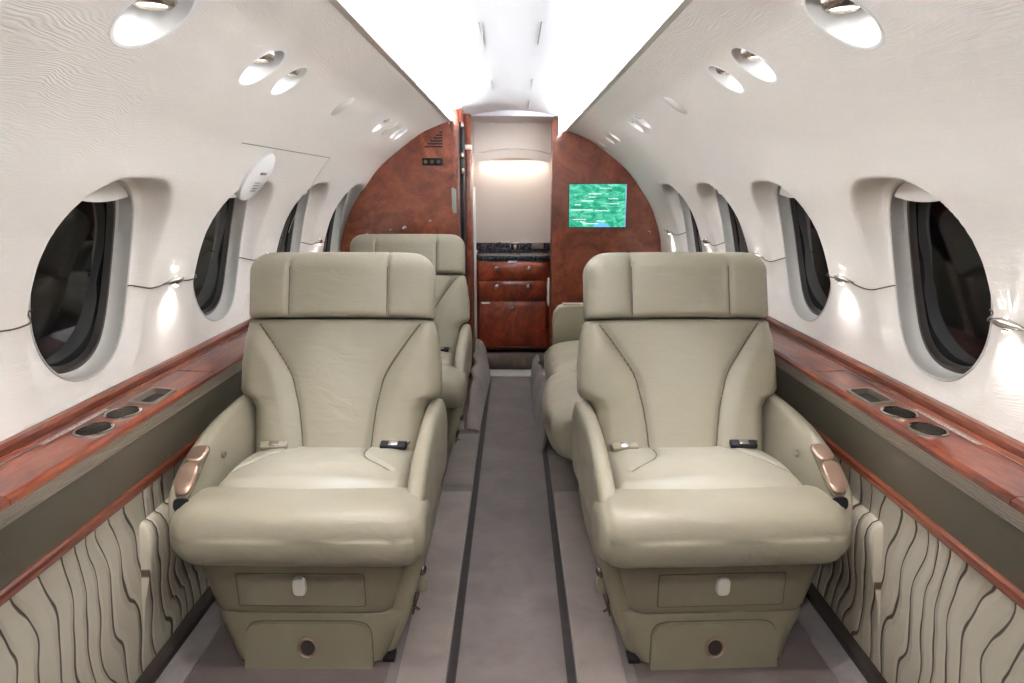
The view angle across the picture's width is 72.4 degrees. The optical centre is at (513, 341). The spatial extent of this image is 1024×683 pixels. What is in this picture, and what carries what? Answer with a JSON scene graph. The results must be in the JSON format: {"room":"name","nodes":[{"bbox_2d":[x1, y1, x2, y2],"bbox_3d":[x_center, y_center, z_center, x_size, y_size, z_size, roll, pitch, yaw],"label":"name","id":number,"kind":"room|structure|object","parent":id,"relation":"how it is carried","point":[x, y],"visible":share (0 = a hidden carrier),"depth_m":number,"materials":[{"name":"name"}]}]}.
{"room":"aircraft cabin","nodes":[
{"label":"aircraft cabin","id":0,"kind":"room"},
{"bbox_2d":[0,370,242,682],"bbox_3d":[-0.805,0.546,1.191,0.068,0.585,5.095,0,12,0],"label":"wall","id":1,"kind":"structure","parent":0,"point":[80,620],"depth_m":1.35,"materials":[{"name":"beige fabric"}]},
{"bbox_2d":[0,431,203,606],"bbox_3d":[-0.794,0.376,1.154,0.024,0.023,5.095,0,12,0],"label":"trim","id":2,"kind":"structure","parent":1,"relation":"attached to","point":[17,584],"depth_m":1.28,"materials":[{"name":"brown wood"}]},
{"bbox_2d":[139,498,199,632],"bbox_3d":[-0.813,0.445,1.984,0.056,0.305,0.912,0,12,0],"label":"panel","id":3,"kind":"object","parent":1,"relation":"attached to","point":[164,573],"depth_m":1.58,"materials":[{"name":"beige fabric"}]},
{"bbox_2d":[135,586,215,682],"bbox_3d":[-0.825,0.832,1.246,0.038,0.024,5.080,0,12,0],"label":"baseboard","id":4,"kind":"structure","parent":1,"relation":"attached to","point":[179,636],"depth_m":1.70,"materials":[{"name":"grey plastic"}]},
{"bbox_2d":[155,599,223,682],"bbox_3d":[-0.773,0.842,1.233,0.065,0.010,5.050,0,12,0],"label":"trim","id":5,"kind":"structure","parent":1,"relation":"attached to","point":[192,650],"depth_m":1.68,"materials":[{"name":"grey carpet"}]},
{"bbox_2d":[0,0,449,441],"bbox_3d":[-0.610,-0.279,1.705,0.588,0.838,6.450,0,12,0],"label":"wall","id":6,"kind":"structure","parent":0,"point":[169,118],"depth_m":1.35,"materials":[{"name":"beige plastic"}]},
{"bbox_2d":[0,309,32,331],"bbox_3d":[-0.862,-0.013,1.135,0.032,0.026,0.332,-1,12,-5],"label":"light","id":7,"kind":"object","parent":6,"relation":"attached to","point":[30,310],"visible":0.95,"depth_m":1.24,"materials":[{"name":"silver metal"}]},
{"bbox_2d":[28,180,133,381],"bbox_3d":[-0.883,-0.130,1.446,0.151,0.424,0.342,0,12,0],"label":"window","id":8,"kind":"structure","parent":6,"relation":"in","point":[78,297],"depth_m":1.50,"materials":[{"name":"grey plastic"}]},
{"bbox_2d":[82,182,127,201],"bbox_3d":[-0.837,-0.308,1.407,0.031,0.051,0.203,18,12,-4],"label":"shade","id":9,"kind":"object","parent":8,"relation":"attached to","point":[113,191],"depth_m":1.43,"materials":[{"name":"white plastic"}]},
{"bbox_2d":[0,318,256,529],"bbox_3d":[-0.829,0.237,1.124,0.135,0.087,5.095,0,12,0],"label":"ledge","id":10,"kind":"object","parent":6,"relation":"attached to","point":[40,460],"visible":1,"depth_m":1.38,"materials":[{"name":"brown wood"}]},
{"bbox_2d":[108,0,197,47],"bbox_3d":[-0.506,-0.484,0.979,0.115,0.136,0.140,1,12,4],"label":"recessed light","id":11,"kind":"object","parent":6,"relation":"in","point":[139,23],"visible":0.98,"depth_m":1.02,"materials":[{"name":"white plastic"}]},
{"bbox_2d":[128,274,196,288],"bbox_3d":[-0.868,-0.154,1.783,0.047,0.026,0.341,0,12,0],"label":"light","id":12,"kind":"object","parent":6,"relation":"attached to","point":[174,281],"visible":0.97,"depth_m":1.75,"materials":[{"name":"silver metal"}]},
{"bbox_2d":[193,194,247,321],"bbox_3d":[-0.883,-0.272,2.100,0.151,0.424,0.342,0,12,0],"label":"window","id":13,"kind":"structure","parent":6,"relation":"in","point":[214,287],"depth_m":2.20,"materials":[{"name":"grey plastic"}]},
{"bbox_2d":[234,154,274,199],"bbox_3d":[-0.737,-0.472,1.974,0.119,0.145,0.160,0,12,-2],"label":"cover","id":14,"kind":"object","parent":6,"relation":"attached to","point":[259,173],"depth_m":1.95,"materials":[{"name":"white plastic"}]},
{"bbox_2d":[236,49,286,86],"bbox_3d":[-0.506,-0.577,1.399,0.099,0.126,0.121,1,12,4],"label":"light","id":15,"kind":"object","parent":6,"relation":"attached to","point":[267,63],"visible":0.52,"depth_m":1.44,"materials":[{"name":"white plastic"}]},
{"bbox_2d":[242,143,329,157],"bbox_3d":[-0.666,-0.576,2.126,0.003,0.003,0.840,0,12,0],"label":"trim","id":16,"kind":"structure","parent":6,"relation":"attached to","point":[242,143],"depth_m":2.00,"materials":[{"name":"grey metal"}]},
{"bbox_2d":[269,66,308,95],"bbox_3d":[-0.506,-0.614,1.570,0.090,0.119,0.108,-3,13,-15],"label":"light","id":17,"kind":"object","parent":6,"relation":"attached to","point":[295,76],"visible":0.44,"depth_m":1.61,"materials":[{"name":"white plastic"}]},
{"bbox_2d":[277,190,309,252],"bbox_3d":[-0.883,-0.415,2.755,0.151,0.424,0.342,0,12,0],"label":"window","id":18,"kind":"structure","parent":6,"relation":"in","point":[291,241],"depth_m":2.89,"materials":[{"name":"grey plastic"}]},
{"bbox_2d":[288,158,329,232],"bbox_3d":[-0.755,-0.538,2.583,0.181,0.271,0.012,2,12,9],"label":"trim","id":19,"kind":"structure","parent":6,"relation":"attached to","point":[329,158],"depth_m":2.60,"materials":[{"name":"grey plastic"}]},
{"bbox_2d":[301,239,325,244],"bbox_3d":[-0.868,-0.440,3.092,0.047,0.026,0.341,0,12,0],"label":"light","id":20,"kind":"object","parent":6,"relation":"attached to","point":[319,241],"visible":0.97,"depth_m":3.06,"materials":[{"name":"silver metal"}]},
{"bbox_2d":[323,192,347,251],"bbox_3d":[-0.883,-0.558,3.409,0.151,0.424,0.342,0,12,0],"label":"window","id":21,"kind":"structure","parent":6,"relation":"in","point":[333,231],"depth_m":3.56,"materials":[{"name":"grey plastic"}]},
{"bbox_2d":[331,98,354,115],"bbox_3d":[-0.506,-0.695,2.070,0.070,0.050,0.086,1,12,4],"label":"cover","id":22,"kind":"object","parent":6,"relation":"attached to","point":[347,103],"visible":1,"depth_m":2.06,"materials":[{"name":"beige plastic"}]},
{"bbox_2d":[371,117,390,132],"bbox_3d":[-0.506,-0.852,2.659,0.080,0.113,0.096,-3,13,-15],"label":"light","id":23,"kind":"object","parent":6,"relation":"attached to","point":[383,123],"visible":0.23,"depth_m":2.70,"materials":[{"name":"white plastic"}]},
{"bbox_2d":[328,0,450,122],"bbox_3d":[-0.321,-0.611,1.249,0.022,0.013,5.700,0,12,0],"label":"trim","id":24,"kind":"structure","parent":6,"relation":"attached to","point":[339,5],"depth_m":1.65,"materials":[{"name":"beige plastic"}]},
{"bbox_2d":[381,123,397,134],"bbox_3d":[-0.506,-0.863,2.841,0.070,0.050,0.086,1,12,4],"label":"cover","id":25,"kind":"object","parent":6,"relation":"attached to","point":[391,127],"visible":1,"depth_m":2.83,"materials":[{"name":"beige plastic"}]},
{"bbox_2d":[389,127,403,137],"bbox_3d":[-0.506,-0.929,3.011,0.070,0.107,0.084,-3,13,-15],"label":"light","id":26,"kind":"object","parent":6,"relation":"attached to","point":[395,133],"visible":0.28,"depth_m":3.04,"materials":[{"name":"white plastic"}]},
{"bbox_2d":[393,129,407,139],"bbox_3d":[-0.506,-0.953,3.119,0.070,0.107,0.084,-3,13,-15],"label":"light","id":27,"kind":"object","parent":6,"relation":"attached to","point":[406,130],"visible":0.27,"depth_m":3.15,"materials":[{"name":"white plastic"}]},
{"bbox_2d":[449,108,460,237],"bbox_3d":[-0.300,-0.439,3.660,0.042,1.478,0.100,0,12,0],"label":"trim","id":28,"kind":"structure","parent":6,"relation":"attached to","point":[454,124],"depth_m":3.52,"materials":[{"name":"brown wood"}]},
{"bbox_2d":[340,122,456,251],"bbox_3d":[-0.595,-0.399,3.615,0.607,1.420,0.035,0,12,0],"label":"wall","id":29,"kind":"structure","parent":0,"point":[403,191],"depth_m":3.52,"materials":[{"name":"brown wood"}]},
{"bbox_2d":[422,158,442,164],"bbox_3d":[-0.406,-0.895,3.486,0.104,0.036,0.007,0,12,0],"label":"sign","id":30,"kind":"object","parent":29,"relation":"attached to","point":[425,161],"visible":1,"depth_m":3.48,"materials":[{"name":"black plastic"}]},
{"bbox_2d":[425,131,442,147],"bbox_3d":[-0.399,-1.000,3.466,0.091,0.076,0.004,0,12,0],"label":"air vent","id":31,"kind":"object","parent":29,"relation":"in","point":[439,131],"visible":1,"depth_m":3.47,"materials":[{"name":"black plastic"}]},
{"bbox_2d":[443,108,448,116],"bbox_3d":[-0.413,-1.101,3.452,0.185,0.140,0.010,0,12,0],"label":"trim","id":32,"kind":"structure","parent":29,"relation":"attached to","point":[446,110],"depth_m":3.44,"materials":[{"name":"white plastic"}]},
{"bbox_2d":[451,187,456,212],"bbox_3d":[-0.303,-0.713,3.526,0.023,0.128,0.006,0,12,0],"label":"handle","id":33,"kind":"object","parent":29,"relation":"attached to","point":[453,190],"visible":1,"depth_m":3.52,"materials":[{"name":"grey metal"}]},
{"bbox_2d":[458,108,468,377],"bbox_3d":[-0.287,-0.589,4.298,0.038,1.500,1.150,0,12,0],"label":"wall","id":34,"kind":"structure","parent":0,"point":[461,111],"depth_m":3.71,"materials":[{"name":"brown wood"}]},
{"bbox_2d":[459,122,466,323],"bbox_3d":[-0.271,-0.453,3.803,0.030,1.405,0.175,0,12,0],"label":"sliding door","id":35,"kind":"structure","parent":34,"relation":"in","point":[461,124],"depth_m":3.67,"materials":[{"name":"black wood"}]},
{"bbox_2d":[465,145,471,149],"bbox_3d":[-0.269,-1.063,3.832,0.075,0.025,0.040,0,12,0],"label":"trim","id":36,"kind":"structure","parent":34,"relation":"attached to","point":[467,147],"depth_m":3.81,"materials":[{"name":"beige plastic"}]},
{"bbox_2d":[465,114,474,377],"bbox_3d":[-0.253,-0.549,4.138,0.030,1.490,0.360,0,12,0],"label":"trim","id":37,"kind":"structure","parent":34,"relation":"attached to","point":[469,122],"depth_m":3.97,"materials":[{"name":"brown wood"}]},
{"bbox_2d":[473,187,476,349],"bbox_3d":[-0.236,-0.431,4.276,0.008,1.000,0.140,0,12,0],"label":"door frame","id":38,"kind":"structure","parent":34,"relation":"attached to","point":[474,188],"depth_m":4.21,"materials":[{"name":"white plastic"}]},
{"bbox_2d":[343,0,678,120],"bbox_3d":[-0.006,-0.665,1.247,0.940,0.115,5.720,0,12,0],"label":"ceiling","id":39,"kind":"structure","parent":0,"point":[582,44],"depth_m":2.08,"materials":[{"name":"white plastic"}]},
{"bbox_2d":[478,22,483,44],"bbox_3d":[-0.095,-0.888,2.020,0.003,0.005,0.290,0,12,0],"label":"ceiling panel latch","id":40,"kind":"object","parent":39,"relation":"attached to","point":[478,22],"visible":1,"depth_m":2.00,"materials":[{"name":"grey plastic"}]},
{"bbox_2d":[185,349,837,682],"bbox_3d":[-0.006,0.710,1.920,1.900,0.034,6.450,0,12,0],"label":"floor","id":41,"kind":"structure","parent":0,"point":[511,623],"depth_m":1.89,"materials":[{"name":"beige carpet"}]},
{"bbox_2d":[168,252,446,668],"bbox_3d":[-0.465,0.261,1.743,0.559,0.927,0.638,0,12,1],"label":"armchair","id":42,"kind":"object","parent":41,"relation":"on","point":[307,507],"visible":1,"depth_m":1.64,"materials":[{"name":"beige leather"}]},
{"bbox_2d":[219,446,413,488],"bbox_3d":[-0.458,0.320,1.718,0.444,0.102,0.370,0,12,1],"label":"seat cushion","id":43,"kind":"object","parent":42,"relation":"on","point":[243,467],"depth_m":1.63,"materials":[{"name":"beige leather"}]},
{"bbox_2d":[350,234,471,458],"bbox_3d":[-0.460,0.031,2.854,0.559,0.904,0.638,0,12,0],"label":"armchair","id":44,"kind":"object","parent":41,"relation":"on","point":[446,252],"visible":0.39,"depth_m":2.92,"materials":[{"name":"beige leather"}]},
{"bbox_2d":[441,351,454,365],"bbox_3d":[-0.452,0.089,2.829,0.444,0.099,0.370,0,12,0],"label":"seat cushion","id":45,"kind":"object","parent":44,"relation":"on","point":[448,357],"depth_m":2.77,"materials":[{"name":"beige leather"}]},
{"bbox_2d":[466,339,490,431],"bbox_3d":[-0.184,0.199,3.651,0.096,0.234,0.950,0,12,0],"label":"flap","id":46,"kind":"object","parent":44,"relation":"attached to","point":[479,387],"visible":0.99,"depth_m":3.63,"materials":[{"name":"grey carpet"}]},
{"bbox_2d":[396,491,471,682],"bbox_3d":[-0.211,0.739,1.696,0.110,0.012,1.800,0,12,0],"label":"carpet strip","id":47,"kind":"object","parent":41,"relation":"on","point":[425,656],"visible":0.88,"depth_m":1.88,"materials":[{"name":"grey carpet"}]},
{"bbox_2d":[444,434,479,484],"bbox_3d":[-0.211,0.475,2.908,0.110,0.012,0.560,0,12,0],"label":"carpet strip","id":48,"kind":"object","parent":41,"relation":"on","point":[462,461],"visible":0.9,"depth_m":2.84,"materials":[{"name":"grey carpet"}]},
{"bbox_2d":[477,261,549,348],"bbox_3d":[-0.004,-0.265,4.596,0.472,0.570,0.427,0,12,0],"label":"base cabinet","id":49,"kind":"object","parent":41,"relation":"on","point":[512,306],"visible":0.94,"depth_m":4.40,"materials":[{"name":"brown wood"}]},
{"bbox_2d":[476,250,549,260],"bbox_3d":[-0.004,-0.562,4.549,0.472,0.030,0.432,0,12,0],"label":"countertop","id":50,"kind":"structure","parent":49,"relation":"on","point":[482,255],"depth_m":4.36,"materials":[{"name":"black stone"}]},
{"bbox_2d":[509,242,520,251],"bbox_3d":[0.006,-0.624,4.615,0.076,0.064,0.064,0,12,0],"label":"tap","id":51,"kind":"object","parent":50,"relation":"on","point":[510,243],"visible":1,"depth_m":4.59,"materials":[{"name":"silver metal"}]},
{"bbox_2d":[487,352,544,368],"bbox_3d":[-0.006,0.121,4.347,0.400,0.111,0.137,0,12,0],"label":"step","id":52,"kind":"structure","parent":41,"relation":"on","point":[513,360],"depth_m":4.29,"materials":[{"name":"grey carpet"}]},
{"bbox_2d":[490,369,544,376],"bbox_3d":[-0.006,0.190,4.233,0.480,0.006,0.150,0,12,0],"label":"trim","id":53,"kind":"structure","parent":41,"relation":"on","point":[494,372],"depth_m":4.21,"materials":[{"name":"grey plastic"}]},
{"bbox_2d":[531,354,546,451],"bbox_3d":[0.129,0.257,3.408,0.059,0.224,0.951,0,12,-2],"label":"flap","id":54,"kind":"object","parent":41,"relation":"on","point":[538,381],"visible":0.84,"depth_m":3.36,"materials":[{"name":"grey carpet"}]},
{"bbox_2d":[542,303,588,459],"bbox_3d":[0.406,0.116,2.692,0.615,0.794,1.130,0,12,0],"label":"seat","id":55,"kind":"object","parent":41,"relation":"on","point":[560,394],"visible":0.11,"depth_m":2.56,"materials":[{"name":"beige leather"}]},
{"bbox_2d":[544,340,578,380],"bbox_3d":[0.413,0.131,2.920,0.562,0.200,0.470,0,12,0],"label":"seat cushion","id":56,"kind":"object","parent":55,"relation":"on","point":[562,356],"depth_m":2.86,"materials":[{"name":"beige leather"}]},
{"bbox_2d":[542,369,588,459],"bbox_3d":[0.387,0.243,2.420,0.575,0.195,0.545,0,12,0],"label":"seat cushion","id":57,"kind":"object","parent":55,"relation":"on","point":[560,394],"depth_m":2.26,"materials":[{"name":"beige leather"}]},
{"bbox_2d":[553,491,626,682],"bbox_3d":[0.199,0.739,1.696,0.110,0.012,1.800,0,12,0],"label":"carpet strip","id":58,"kind":"object","parent":41,"relation":"on","point":[597,656],"visible":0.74,"depth_m":1.86,"materials":[{"name":"grey carpet"}]},
{"bbox_2d":[572,252,852,670],"bbox_3d":[0.446,0.261,1.743,0.559,0.927,0.638,-1,12,-3],"label":"armchair","id":59,"kind":"object","parent":41,"relation":"on","point":[712,507],"visible":1,"depth_m":1.64,"materials":[{"name":"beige leather"}]},
{"bbox_2d":[607,446,801,488],"bbox_3d":[0.440,0.321,1.717,0.444,0.102,0.370,-1,12,-3],"label":"seat cushion","id":60,"kind":"object","parent":59,"relation":"on","point":[632,467],"depth_m":1.63,"materials":[{"name":"beige leather"}]},
{"bbox_2d":[474,110,550,253],"bbox_3d":[-0.006,-0.737,4.743,0.600,1.600,0.038,0,12,0],"label":"wall","id":61,"kind":"structure","parent":0,"point":[513,194],"depth_m":4.68,"materials":[{"name":"beige plastic"}]},
{"bbox_2d":[476,243,549,249],"bbox_3d":[-0.006,-0.643,4.729,0.524,0.049,0.025,0,12,0],"label":"backsplash","id":62,"kind":"structure","parent":61,"relation":"attached to","point":[479,246],"depth_m":4.72,"materials":[{"name":"black stone"}]},
{"bbox_2d":[532,244,543,248],"bbox_3d":[0.159,-0.641,4.714,0.080,0.036,0.004,0,12,0],"label":"outlet plate","id":63,"kind":"object","parent":62,"relation":"attached to","point":[534,246],"visible":1,"depth_m":4.71,"materials":[{"name":"brown metal"}]},
{"bbox_2d":[474,123,550,154],"bbox_3d":[-0.006,-1.338,4.529,0.524,0.255,0.120,0,12,0],"label":"wall","id":64,"kind":"structure","parent":0,"point":[487,136],"depth_m":4.47,"materials":[{"name":"beige plastic"}]},
{"bbox_2d":[474,149,550,163],"bbox_3d":[-0.006,-1.202,4.559,0.524,0.093,0.100,0,12,0],"label":"wall","id":65,"kind":"structure","parent":64,"relation":"attached to","point":[504,153],"depth_m":4.51,"materials":[{"name":"beige plastic"}]},
{"bbox_2d":[472,111,557,122],"bbox_3d":[-0.006,-1.387,4.365,0.600,0.030,0.680,0,12,0],"label":"ceiling","id":66,"kind":"structure","parent":0,"point":[495,116],"depth_m":4.12,"materials":[{"name":"white plastic"}]},
{"bbox_2d":[551,131,660,345],"bbox_3d":[0.556,-0.527,4.202,0.660,1.420,0.035,0,12,0],"label":"wall","id":67,"kind":"structure","parent":0,"point":[576,159],"depth_m":4.15,"materials":[{"name":"brown wood"}]},
{"bbox_2d":[547,278,548,305],"bbox_3d":[0.208,-0.303,4.284,0.016,0.172,0.040,0,12,0],"label":"handle","id":68,"kind":"object","parent":67,"relation":"attached to","point":[547,278],"visible":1,"depth_m":4.26,"materials":[{"name":"white plastic"}]},
{"bbox_2d":[549,119,557,346],"bbox_3d":[0.245,-0.570,4.246,0.051,1.485,0.100,0,12,0],"label":"trim","id":69,"kind":"structure","parent":67,"relation":"attached to","point":[554,123],"depth_m":4.15,"materials":[{"name":"brown wood"}]},
{"bbox_2d":[558,117,572,133],"bbox_3d":[0.375,-1.228,4.038,0.238,0.140,0.010,0,12,0],"label":"trim","id":70,"kind":"structure","parent":67,"relation":"attached to","point":[563,124],"depth_m":4.03,"materials":[{"name":"white plastic"}]},
{"bbox_2d":[568,183,627,227],"bbox_3d":[0.492,-0.799,4.117,0.343,0.256,0.014,0,12,0],"label":"screen","id":71,"kind":"object","parent":67,"relation":"attached to","point":[590,205],"visible":1,"depth_m":4.11,"materials":[{"name":"green glass"}]},
{"bbox_2d":[569,0,1023,442],"bbox_3d":[0.598,-0.279,1.705,0.588,0.838,6.450,0,12,0],"label":"wall","id":72,"kind":"structure","parent":0,"point":[938,107],"depth_m":1.39,"materials":[{"name":"beige plastic"}]},
{"bbox_2d":[608,132,620,141],"bbox_3d":[0.484,-1.013,3.361,0.066,0.104,0.081,1,12,3],"label":"light","id":73,"kind":"object","parent":72,"relation":"attached to","point":[611,134],"visible":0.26,"depth_m":3.39,"materials":[{"name":"white plastic"}]},
{"bbox_2d":[566,0,692,130],"bbox_3d":[0.309,-0.611,1.249,0.022,0.013,5.700,0,12,0],"label":"trim","id":74,"kind":"structure","parent":72,"relation":"attached to","point":[680,5],"depth_m":1.67,"materials":[{"name":"beige plastic"}]},
{"bbox_2d":[627,119,644,132],"bbox_3d":[0.484,-0.885,2.775,0.073,0.108,0.089,1,12,3],"label":"light","id":75,"kind":"object","parent":72,"relation":"attached to","point":[632,123],"visible":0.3,"depth_m":2.81,"materials":[{"name":"white plastic"}]},
{"bbox_2d":[634,115,652,128],"bbox_3d":[0.484,-0.851,2.619,0.073,0.108,0.089,1,12,3],"label":"light","id":76,"kind":"object","parent":72,"relation":"attached to","point":[643,122],"visible":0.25,"depth_m":2.65,"materials":[{"name":"white plastic"}]},
{"bbox_2d":[664,97,686,113],"bbox_3d":[0.484,-0.708,2.097,0.070,0.050,0.086,1,12,4],"label":"cover","id":77,"kind":"object","parent":72,"relation":"attached to","point":[671,102],"visible":1,"depth_m":2.09,"materials":[{"name":"beige plastic"}]},
{"bbox_2d":[678,193,702,251],"bbox_3d":[0.871,-0.558,3.409,0.150,0.424,0.342,0,12,0],"label":"window","id":78,"kind":"structure","parent":72,"relation":"in","point":[692,233],"depth_m":3.56,"materials":[{"name":"grey plastic"}]},
{"bbox_2d":[699,239,724,245],"bbox_3d":[0.856,-0.440,3.092,0.047,0.026,0.341,0,12,0],"label":"light","id":79,"kind":"object","parent":72,"relation":"attached to","point":[705,241],"visible":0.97,"depth_m":3.06,"materials":[{"name":"silver metal"}]},
{"bbox_2d":[706,65,745,93],"bbox_3d":[0.484,-0.626,1.593,0.089,0.119,0.109,1,12,3],"label":"light","id":80,"kind":"object","parent":72,"relation":"attached to","point":[723,77],"visible":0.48,"depth_m":1.63,"materials":[{"name":"white plastic"}]},
{"bbox_2d":[715,189,747,252],"bbox_3d":[0.871,-0.415,2.755,0.150,0.424,0.342,0,12,0],"label":"window","id":81,"kind":"structure","parent":72,"relation":"in","point":[734,239],"depth_m":2.89,"materials":[{"name":"grey plastic"}]},
{"bbox_2d":[729,47,778,82],"bbox_3d":[0.484,-0.586,1.407,0.099,0.125,0.121,1,12,3],"label":"light","id":82,"kind":"object","parent":72,"relation":"attached to","point":[749,61],"visible":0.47,"depth_m":1.45,"materials":[{"name":"white plastic"}]},
{"bbox_2d":[747,252,784,261],"bbox_3d":[0.856,-0.297,2.438,0.047,0.026,0.341,0,12,0],"label":"light","id":83,"kind":"object","parent":72,"relation":"attached to","point":[754,253],"visible":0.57,"depth_m":2.40,"materials":[{"name":"silver metal"}]},
{"bbox_2d":[776,185,830,321],"bbox_3d":[0.871,-0.272,2.100,0.150,0.424,0.342,0,12,0],"label":"window","id":84,"kind":"structure","parent":72,"relation":"in","point":[809,286],"depth_m":2.20,"materials":[{"name":"grey plastic"}]},
{"bbox_2d":[779,187,793,197],"bbox_3d":[0.825,-0.450,2.061,0.031,0.051,0.203,-18,12,4],"label":"shade","id":85,"kind":"object","parent":84,"relation":"attached to","point":[782,192],"depth_m":2.12,"materials":[{"name":"white plastic"}]},
{"bbox_2d":[802,0,884,49],"bbox_3d":[0.484,-0.502,1.027,0.115,0.135,0.141,1,12,3],"label":"recessed light","id":86,"kind":"object","parent":72,"relation":"in","point":[849,22],"visible":0.94,"depth_m":1.07,"materials":[{"name":"white plastic"}]},
{"bbox_2d":[826,272,894,289],"bbox_3d":[0.856,-0.154,1.783,0.047,0.026,0.341,0,12,0],"label":"light","id":87,"kind":"object","parent":72,"relation":"attached to","point":[841,279],"visible":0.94,"depth_m":1.78,"materials":[{"name":"silver metal"}]},
{"bbox_2d":[763,315,1023,531],"bbox_3d":[0.817,0.174,1.417,0.135,0.087,5.695,0,12,0],"label":"ledge","id":88,"kind":"object","parent":72,"relation":"attached to","point":[918,424],"visible":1,"depth_m":1.39,"materials":[{"name":"brown wood"}]},
{"bbox_2d":[888,180,992,381],"bbox_3d":[0.871,-0.130,1.446,0.150,0.424,0.342,0,12,0],"label":"window","id":89,"kind":"structure","parent":72,"relation":"in","point":[944,301],"depth_m":1.50,"materials":[{"name":"grey plastic"}]},
{"bbox_2d":[895,182,938,201],"bbox_3d":[0.825,-0.308,1.407,0.031,0.051,0.203,-18,12,4],"label":"shade","id":90,"kind":"object","parent":89,"relation":"attached to","point":[910,192],"depth_m":1.43,"materials":[{"name":"white plastic"}]},
{"bbox_2d":[986,309,1023,332],"bbox_3d":[0.848,-0.022,1.177,0.037,0.026,0.248,1,12,7],"label":"light","id":91,"kind":"object","parent":72,"relation":"attached to","point":[1006,324],"visible":1,"depth_m":1.19,"materials":[{"name":"silver metal"}]},
{"bbox_2d":[774,366,1023,682],"bbox_3d":[0.793,0.482,1.484,0.068,0.585,5.695,0,12,0],"label":"wall","id":92,"kind":"structure","parent":0,"point":[942,621],"depth_m":1.35,"materials":[{"name":"beige fabric"}]},
{"bbox_2d":[797,596,867,682],"bbox_3d":[0.761,0.842,1.233,0.065,0.010,5.050,0,12,0],"label":"trim","id":93,"kind":"structure","parent":92,"relation":"attached to","point":[828,647],"depth_m":1.69,"materials":[{"name":"grey carpet"}]},
{"bbox_2d":[806,582,887,682],"bbox_3d":[0.813,0.832,1.246,0.038,0.024,5.080,0,12,0],"label":"baseboard","id":94,"kind":"structure","parent":92,"relation":"attached to","point":[846,640],"depth_m":1.70,"materials":[{"name":"grey plastic"}]},
{"bbox_2d":[823,496,882,633],"bbox_3d":[0.801,0.445,1.984,0.056,0.305,0.912,0,12,0],"label":"panel","id":95,"kind":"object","parent":92,"relation":"attached to","point":[858,571],"depth_m":1.58,"materials":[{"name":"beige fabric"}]},
{"bbox_2d":[811,424,1023,609],"bbox_3d":[0.782,0.312,1.447,0.024,0.023,5.695,0,12,0],"label":"trim","id":96,"kind":"structure","parent":92,"relation":"attached to","point":[1004,585],"depth_m":1.28,"materials":[{"name":"brown wood"}]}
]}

